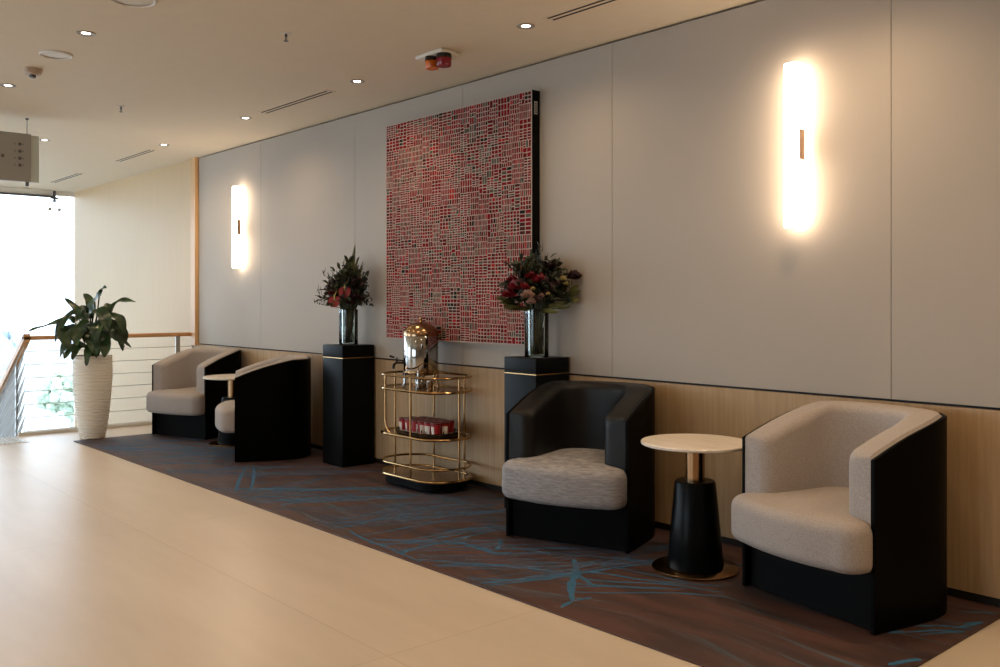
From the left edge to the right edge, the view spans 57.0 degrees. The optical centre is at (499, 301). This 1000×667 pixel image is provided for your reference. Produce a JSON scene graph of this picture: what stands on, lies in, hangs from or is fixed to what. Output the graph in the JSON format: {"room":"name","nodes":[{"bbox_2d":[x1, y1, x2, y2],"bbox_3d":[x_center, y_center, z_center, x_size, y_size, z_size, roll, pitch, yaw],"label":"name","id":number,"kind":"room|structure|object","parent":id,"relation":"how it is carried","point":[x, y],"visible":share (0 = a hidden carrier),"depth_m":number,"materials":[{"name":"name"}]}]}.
{"room":"hotel lobby","nodes":[
{"label":"hotel lobby","id":0,"kind":"room"},
{"bbox_2d":[0,0,761,191],"bbox_3d":[-3.650,-1.580,2.311,10.600,0.150,18.300,0,0,-42],"label":"ceiling","id":1,"kind":"structure","parent":0,"point":[184,73],"depth_m":5.73,"materials":[{"name":"paint"}]},
{"bbox_2d":[0,84,15,87],"bbox_3d":[-3.417,-1.502,6.391,0.100,0.006,0.100,0,0,-42],"label":"recessed light","id":2,"kind":"object","parent":1,"relation":"in","point":[2,85],"visible":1,"depth_m":6.39,"materials":[{"name":"white"}]},
{"bbox_2d":[0,118,38,186],"bbox_3d":[-4.425,-1.226,7.061,1.640,0.557,0.041,0,0,-42],"label":"hanging sign","id":3,"kind":"object","parent":1,"relation":"hanging from","point":[19,152],"visible":1,"depth_m":7.49,"materials":[{"name":"metal"}]},
{"bbox_2d":[23,67,41,78],"bbox_3d":[-3.020,-1.475,5.942,0.112,0.060,0.112,0,0,-42],"label":"smoke detector","id":4,"kind":"object","parent":1,"relation":"attached to","point":[32,72],"visible":1,"depth_m":5.91,"materials":[{"name":"beige plastic"}]},
{"bbox_2d":[39,50,72,59],"bbox_3d":[-2.693,-1.499,5.583,0.190,0.012,0.190,0,0,-42],"label":"ceiling speaker","id":5,"kind":"object","parent":1,"relation":"attached to","point":[52,54],"visible":1,"depth_m":5.58,"materials":[{"name":"white paint"}]},
{"bbox_2d":[41,52,70,57],"bbox_3d":[-2.693,-1.501,5.583,0.163,0.005,0.163,0,0,22],"label":"grille","id":6,"kind":"object","parent":5,"relation":"attached to","point":[45,54],"depth_m":5.58,"materials":[{"name":"white plastic"}]},
{"bbox_2d":[50,173,82,182],"bbox_3d":[-5.268,-1.503,11.164,0.090,0.004,1.100,0,0,-42],"label":"air slot","id":7,"kind":"object","parent":1,"relation":"attached to","point":[75,174],"visible":1,"depth_m":11.18,"materials":[{"name":"paint"}]},
{"bbox_2d":[76,31,95,36],"bbox_3d":[-2.317,-1.502,5.149,0.100,0.006,0.100,0,0,-42],"label":"recessed light","id":8,"kind":"object","parent":1,"relation":"in","point":[82,33],"visible":1,"depth_m":5.15,"materials":[{"name":"white glass"}]},
{"bbox_2d":[111,0,156,7],"bbox_3d":[-1.821,-1.499,4.559,0.230,0.012,0.230,0,0,-42],"label":"ceiling speaker","id":9,"kind":"object","parent":1,"relation":"attached to","point":[130,3],"visible":1,"depth_m":4.61,"materials":[{"name":"white paint"}]},
{"bbox_2d":[115,0,152,5],"bbox_3d":[-1.821,-1.501,4.559,0.197,0.005,0.197,0,0,37],"label":"grille","id":10,"kind":"object","parent":9,"relation":"attached to","point":[121,2],"depth_m":4.61,"materials":[{"name":"white plastic"}]},
{"bbox_2d":[114,149,156,161],"bbox_3d":[-3.760,-1.503,9.461,0.090,0.004,0.990,0,0,-42],"label":"air slot","id":11,"kind":"object","parent":1,"relation":"attached to","point":[147,151],"visible":1,"depth_m":9.43,"materials":[{"name":"paint"}]},
{"bbox_2d":[239,117,251,119],"bbox_3d":[-2.081,-1.502,7.522,0.100,0.006,0.100,0,0,-42],"label":"recessed light","id":12,"kind":"object","parent":1,"relation":"in","point":[243,118],"visible":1,"depth_m":7.53,"materials":[{"name":"white"}]},
{"bbox_2d":[281,31,290,41],"bbox_3d":[-1.197,-1.482,5.147,0.060,0.047,0.060,0,0,-42],"label":"sprinkler","id":13,"kind":"object","parent":1,"relation":"attached to","point":[285,33],"visible":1,"depth_m":5.14,"materials":[{"name":"silver metal"}]},
{"bbox_2d":[258,90,335,113],"bbox_3d":[-1.546,-1.503,6.933,0.090,0.004,1.030,0,0,-42],"label":"air slot","id":14,"kind":"object","parent":1,"relation":"attached to","point":[324,92],"visible":1,"depth_m":6.89,"materials":[{"name":"paint"}]},
{"bbox_2d":[350,80,364,83],"bbox_3d":[-0.974,-1.502,6.272,0.100,0.006,0.100,0,0,-42],"label":"recessed light","id":15,"kind":"object","parent":1,"relation":"in","point":[351,81],"visible":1,"depth_m":6.27,"materials":[{"name":"white glass"}]},
{"bbox_2d":[415,48,458,70],"bbox_3d":[-0.375,-1.456,5.584,0.156,0.098,0.263,0,0,-42],"label":"beacon","id":16,"kind":"object","parent":1,"relation":"attached to","point":[436,59],"visible":1,"depth_m":5.51,"materials":[{"name":"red plastic"}]},
{"bbox_2d":[517,23,534,28],"bbox_3d":[0.140,-1.502,5.014,0.100,0.006,0.100,0,0,-42],"label":"recessed light","id":17,"kind":"object","parent":1,"relation":"in","point":[523,25],"visible":1,"depth_m":5.01,"materials":[{"name":"white glass"}]},
{"bbox_2d":[542,0,619,21],"bbox_3d":[0.586,-1.503,4.527,0.090,0.004,1.000,0,0,-42],"label":"air slot","id":18,"kind":"object","parent":1,"relation":"attached to","point":[594,4],"visible":1,"depth_m":4.72,"materials":[{"name":"paint"}]},
{"bbox_2d":[0,425,999,666],"bbox_3d":[-2.357,1.377,0.851,10.600,0.250,14.400,0,0,-42],"label":"floor","id":19,"kind":"structure","parent":0,"point":[107,560],"depth_m":3.92,"materials":[{"name":"beige wood"}]},
{"bbox_2d":[0,436,27,444],"bbox_3d":[-4.989,1.248,7.818,1.700,0.008,0.460,0,0,-42],"label":"strip","id":20,"kind":"object","parent":19,"relation":"on","point":[13,439],"visible":1,"depth_m":8.26,"materials":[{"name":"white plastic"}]},
{"bbox_2d":[72,354,112,438],"bbox_3d":[-3.739,0.866,8.444,0.348,0.755,0.348,0,0,32],"label":"planter pot","id":21,"kind":"object","parent":19,"relation":"on","point":[92,383],"visible":0.98,"depth_m":8.32,"materials":[{"name":"white ceramic"}]},
{"bbox_2d":[27,285,134,365],"bbox_3d":[-3.794,0.209,8.396,0.802,0.725,0.666,0,0,-42],"label":"potted plant","id":22,"kind":"object","parent":21,"relation":"in","point":[97,336],"visible":0.91,"depth_m":8.32,"materials":[{"name":"green plant"}]},
{"bbox_2d":[0,332,190,437],"bbox_3d":[-5.056,1.929,10.491,1.635,3.265,3.730,0,0,-42],"label":"stair railing","id":23,"kind":"object","parent":19,"relation":"on","point":[9,384],"visible":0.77,"depth_m":8.95,"materials":[{"name":"brown wood"}]},
{"bbox_2d":[74,433,999,666],"bbox_3d":[-0.877,1.248,5.989,1.410,0.007,7.310,0,0,-42],"label":"carpet","id":24,"kind":"object","parent":19,"relation":"on","point":[458,534],"visible":0.87,"depth_m":4.28,"materials":[{"name":"carpet"}]},
{"bbox_2d":[146,348,240,439],"bbox_3d":[-2.844,0.845,8.630,0.690,0.790,0.755,0,0,28],"label":"armchair","id":25,"kind":"object","parent":24,"relation":"on","point":[182,403],"visible":0.82,"depth_m":8.45,"materials":[{"name":"beige fabric"}]},
{"bbox_2d":[146,387,204,415],"bbox_3d":[-2.853,0.914,8.615,0.676,0.208,0.720,0,0,28],"label":"seat cushion","id":26,"kind":"object","parent":25,"relation":"on","point":[168,401],"depth_m":8.29,"materials":[{"name":"beige fabric"}]},
{"bbox_2d":[203,374,234,446],"bbox_3d":[-2.345,0.947,8.076,0.504,0.594,0.504,0,0,-42],"label":"side table","id":27,"kind":"object","parent":24,"relation":"on","point":[224,439],"visible":0.47,"depth_m":7.97,"materials":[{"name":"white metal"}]},
{"bbox_2d":[215,355,310,461],"bbox_3d":[-1.931,0.845,7.511,0.755,0.790,0.690,0,0,-16],"label":"armchair","id":28,"kind":"object","parent":24,"relation":"on","point":[269,416],"visible":1,"depth_m":7.20,"materials":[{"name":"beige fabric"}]},
{"bbox_2d":[215,400,234,432],"bbox_3d":[-1.948,0.914,7.506,0.720,0.208,0.676,0,0,-16],"label":"seat cushion","id":29,"kind":"object","parent":28,"relation":"on","point":[225,411],"depth_m":7.13,"materials":[{"name":"beige fabric"}]},
{"bbox_2d":[323,343,373,467],"bbox_3d":[-1.171,0.786,7.109,0.285,0.915,0.285,0,0,-42],"label":"plinth","id":30,"kind":"object","parent":24,"relation":"on","point":[348,370],"visible":1,"depth_m":7.00,"materials":[{"name":"black wood"}]},
{"bbox_2d":[339,309,357,344],"bbox_3d":[-1.171,0.193,7.109,0.146,0.272,0.146,0,0,-42],"label":"glass vase","id":31,"kind":"object","parent":30,"relation":"on","point":[348,332],"visible":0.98,"depth_m":7.06,"materials":[{"name":"clear glass"}]},
{"bbox_2d":[314,245,373,322],"bbox_3d":[-1.239,-0.070,7.067,0.380,0.763,0.502,0,0,-42],"label":"flower bouquet","id":32,"kind":"object","parent":31,"relation":"in","point":[347,287],"visible":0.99,"depth_m":7.02,"materials":[{"name":"green plant"}]},
{"bbox_2d":[381,370,471,492],"bbox_3d":[-0.504,0.866,6.247,0.420,0.756,0.740,0,0,-42],"label":"trolley","id":33,"kind":"object","parent":24,"relation":"on","point":[423,477],"visible":0.94,"depth_m":6.13,"materials":[{"name":"gold metal"}]},
{"bbox_2d":[389,317,439,387],"bbox_3d":[-0.568,0.343,6.337,0.286,0.484,0.277,0,0,35],"label":"urn","id":34,"kind":"object","parent":33,"relation":"on","point":[420,339],"visible":0.95,"depth_m":6.24,"materials":[{"name":"silver metal"}]},
{"bbox_2d":[383,465,469,480],"bbox_3d":[-0.504,1.167,6.247,0.394,0.008,0.709,0,0,-42],"label":"shelf","id":35,"kind":"object","parent":33,"relation":"attached to","point":[395,472],"depth_m":6.20,"materials":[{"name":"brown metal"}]},
{"bbox_2d":[384,428,469,438],"bbox_3d":[-0.504,0.894,6.247,0.394,0.008,0.709,0,0,-42],"label":"shelf","id":36,"kind":"object","parent":33,"relation":"attached to","point":[391,431],"depth_m":6.13,"materials":[{"name":"brown metal"}]},
{"bbox_2d":[386,384,468,391],"bbox_3d":[-0.504,0.590,6.247,0.394,0.008,0.709,0,0,-42],"label":"shelf","id":37,"kind":"object","parent":33,"relation":"attached to","point":[391,387],"depth_m":6.22,"materials":[{"name":"brown metal"}]},
{"bbox_2d":[395,427,461,437],"bbox_3d":[-0.485,0.874,6.203,0.326,0.032,0.502,0,0,-42],"label":"serving tray","id":38,"kind":"object","parent":33,"relation":"on","point":[398,430],"visible":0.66,"depth_m":6.02,"materials":[{"name":"black plastic"}]},
{"bbox_2d":[398,417,407,430],"bbox_3d":[-0.659,0.837,6.290,0.072,0.090,0.072,0,0,-42],"label":"paper cup","id":39,"kind":"object","parent":38,"relation":"on","point":[401,419],"visible":0.8,"depth_m":6.26,"materials":[{"name":"red paper"}]},
{"bbox_2d":[405,418,414,431],"bbox_3d":[-0.611,0.837,6.236,0.072,0.090,0.072,0,0,7],"label":"paper cup","id":40,"kind":"object","parent":38,"relation":"on","point":[406,419],"visible":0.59,"depth_m":6.21,"materials":[{"name":"red paper"}]},
{"bbox_2d":[412,419,420,432],"bbox_3d":[-0.563,0.837,6.182,0.072,0.090,0.072,0,0,41],"label":"paper cup","id":41,"kind":"object","parent":38,"relation":"on","point":[414,421],"visible":0.66,"depth_m":6.15,"materials":[{"name":"red paper"}]},
{"bbox_2d":[417,420,426,433],"bbox_3d":[-0.515,0.837,6.128,0.072,0.090,0.072,0,0,-15],"label":"paper cup","id":42,"kind":"object","parent":38,"relation":"on","point":[421,429],"visible":0.79,"depth_m":6.10,"materials":[{"name":"red paper"}]},
{"bbox_2d":[424,421,433,433],"bbox_3d":[-0.468,0.837,6.074,0.072,0.090,0.072,0,0,20],"label":"paper cup","id":43,"kind":"object","parent":38,"relation":"on","point":[427,425],"visible":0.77,"depth_m":6.05,"materials":[{"name":"red paper"}]},
{"bbox_2d":[430,422,440,433],"bbox_3d":[-0.420,0.837,6.021,0.072,0.090,0.072,0,0,-42],"label":"paper cup","id":44,"kind":"object","parent":38,"relation":"on","point":[435,426],"visible":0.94,"depth_m":6.00,"materials":[{"name":"red paper"}]},
{"bbox_2d":[440,421,449,433],"bbox_3d":[-0.366,0.837,6.068,0.072,0.090,0.072,0,0,-15],"label":"paper cup","id":45,"kind":"object","parent":38,"relation":"on","point":[444,424],"visible":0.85,"depth_m":6.04,"materials":[{"name":"red paper"}]},
{"bbox_2d":[444,420,454,432],"bbox_3d":[-0.338,0.837,6.142,0.072,0.090,0.072,0,0,-42],"label":"paper cup","id":46,"kind":"object","parent":38,"relation":"on","point":[451,425],"visible":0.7,"depth_m":6.12,"materials":[{"name":"red paper"}]},
{"bbox_2d":[426,380,433,389],"bbox_3d":[-0.468,0.553,6.145,0.048,0.062,0.048,0,0,-42],"label":"shot glass","id":47,"kind":"object","parent":33,"relation":"on","point":[429,382],"visible":0.97,"depth_m":6.13,"materials":[{"name":"clear glass"}]},
{"bbox_2d":[504,355,568,507],"bbox_3d":[0.221,0.787,5.547,0.277,0.913,0.277,0,0,-42],"label":"plinth","id":48,"kind":"object","parent":24,"relation":"on","point":[522,374],"visible":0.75,"depth_m":5.47,"materials":[{"name":"black wood"}]},
{"bbox_2d":[525,309,548,357],"bbox_3d":[0.221,0.188,5.547,0.146,0.285,0.146,0,0,-42],"label":"glass vase","id":49,"kind":"object","parent":48,"relation":"on","point":[536,339],"visible":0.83,"depth_m":5.50,"materials":[{"name":"clear glass"}]},
{"bbox_2d":[495,242,581,327],"bbox_3d":[0.178,-0.028,5.504,0.529,0.685,0.398,0,0,43],"label":"flower bouquet","id":50,"kind":"object","parent":49,"relation":"in","point":[544,283],"visible":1,"depth_m":5.46,"materials":[{"name":"green plant"}]},
{"bbox_2d":[502,381,654,553],"bbox_3d":[0.442,0.845,4.897,0.690,0.790,0.755,0,0,29],"label":"armchair","id":51,"kind":"object","parent":24,"relation":"on","point":[577,469],"visible":1,"depth_m":4.74,"materials":[{"name":"black leather"}]},
{"bbox_2d":[502,448,626,509],"bbox_3d":[0.434,0.914,4.882,0.676,0.208,0.720,0,0,29],"label":"seat cushion","id":52,"kind":"object","parent":51,"relation":"on","point":[583,478],"depth_m":4.58,"materials":[{"name":"grey fabric"}]},
{"bbox_2d":[641,434,741,580],"bbox_3d":[0.911,0.947,4.294,0.504,0.594,0.504,0,0,-42],"label":"side table","id":53,"kind":"object","parent":24,"relation":"on","point":[695,553],"visible":0.99,"depth_m":4.20,"materials":[{"name":"beige stone"}]},
{"bbox_2d":[731,401,946,634],"bbox_3d":[1.421,0.845,3.832,0.755,0.790,0.690,0,0,-29],"label":"armchair","id":54,"kind":"object","parent":24,"relation":"on","point":[840,512],"visible":1,"depth_m":3.60,"materials":[{"name":"beige fabric"}]},
{"bbox_2d":[731,487,872,574],"bbox_3d":[1.406,0.914,3.824,0.720,0.208,0.676,0,0,-29],"label":"seat cushion","id":55,"kind":"object","parent":54,"relation":"on","point":[817,527],"depth_m":3.60,"materials":[{"name":"beige fabric"}]},
{"bbox_2d":[74,0,999,598],"bbox_3d":[0.282,1.873,5.827,0.150,6.757,18.350,0,0,-42],"label":"wall","id":56,"kind":"structure","parent":0,"point":[662,150],"depth_m":4.84,"materials":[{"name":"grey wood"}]},
{"bbox_2d":[0,192,74,426],"bbox_3d":[-9.760,1.909,9.129,10.495,6.685,0.050,0,0,-42],"label":"window","id":57,"kind":"structure","parent":56,"relation":"in","point":[20,195],"depth_m":12.61,"materials":[{"name":"clear glass"}]},
{"bbox_2d":[48,191,60,210],"bbox_3d":[-6.008,-1.362,12.407,0.164,0.272,0.038,0,0,-42],"label":"fitting","id":58,"kind":"object","parent":57,"relation":"attached to","point":[54,197],"visible":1,"depth_m":12.39,"materials":[{"name":"metal"}]},
{"bbox_2d":[0,187,74,196],"bbox_3d":[-9.767,-1.472,9.136,10.495,0.067,0.030,0,0,-42],"label":"trim","id":59,"kind":"structure","parent":56,"relation":"attached to","point":[2,189],"depth_m":12.28,"materials":[{"name":"white paint"}]},
{"bbox_2d":[18,421,151,435],"bbox_3d":[-3.876,1.362,9.147,1.669,0.280,0.036,0,0,-42],"label":"trim","id":60,"kind":"structure","parent":56,"relation":"attached to","point":[147,422],"depth_m":8.88,"materials":[{"name":"white plastic"}]},
{"bbox_2d":[190,157,199,344],"bbox_3d":[-3.187,-0.526,9.618,0.055,1.957,0.115,0,0,-42],"label":"trim","id":61,"kind":"structure","parent":56,"relation":"attached to","point":[194,162],"depth_m":9.58,"materials":[{"name":"brown wood"}]},
{"bbox_2d":[232,186,242,268],"bbox_3d":[-2.505,-0.713,8.785,0.099,0.788,0.095,0,0,-42],"label":"wall sconce","id":62,"kind":"object","parent":56,"relation":"attached to","point":[237,227],"visible":1,"depth_m":8.75,"materials":[{"name":"beige"}]},
{"bbox_2d":[386,89,539,344],"bbox_3d":[-0.302,-0.523,6.318,0.069,1.590,1.587,0,0,-42],"label":"painting","id":63,"kind":"object","parent":56,"relation":"attached to","point":[463,183],"visible":0.94,"depth_m":6.20,"materials":[{"name":"red paint"}]},
{"bbox_2d":[311,444,999,606],"bbox_3d":[1.549,1.226,4.311,0.012,0.037,14.400,0,0,-42],"label":"baseboard","id":64,"kind":"structure","parent":56,"relation":"attached to","point":[975,597],"depth_m":4.69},
{"bbox_2d":[784,62,804,228],"bbox_3d":[1.401,-0.743,4.376,0.099,0.788,0.095,0,0,-42],"label":"wall sconce","id":65,"kind":"object","parent":56,"relation":"attached to","point":[794,133],"visible":1,"depth_m":4.34,"materials":[{"name":"beige"}]},
{"label":"outside","id":66,"kind":"structure","parent":0,"visible":0},
{"bbox_2d":[0,340,71,431],"bbox_3d":[-54.670,5.452,54.171,130.000,0.200,126.400,0,0,-42],"label":"ground","id":67,"kind":"structure","parent":66,"point":[45,357],"depth_m":63.53,"materials":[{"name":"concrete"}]},
{"bbox_2d":[0,322,32,378],"bbox_3d":[-30.956,3.150,55.509,4.700,4.430,4.704,0,0,-42],"label":"tree","id":68,"kind":"object","parent":67,"relation":"on","point":[10,336],"visible":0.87,"depth_m":55.17,"materials":[{"name":"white plant"}]},
{"bbox_2d":[36,370,73,426],"bbox_3d":[-13.265,3.744,28.317,1.870,3.256,1.934,0,0,-42],"label":"tree","id":69,"kind":"object","parent":67,"relation":"on","point":[52,396],"visible":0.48,"depth_m":27.70,"materials":[{"name":"green plant"}]},
{"bbox_2d":[67,201,73,371],"bbox_3d":[-25.446,-1.148,70.948,12.000,13.000,10.040,0,0,-42],"label":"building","id":70,"kind":"structure","parent":67,"relation":"on","point":[70,205],"depth_m":70.14,"materials":[{"name":"white"}]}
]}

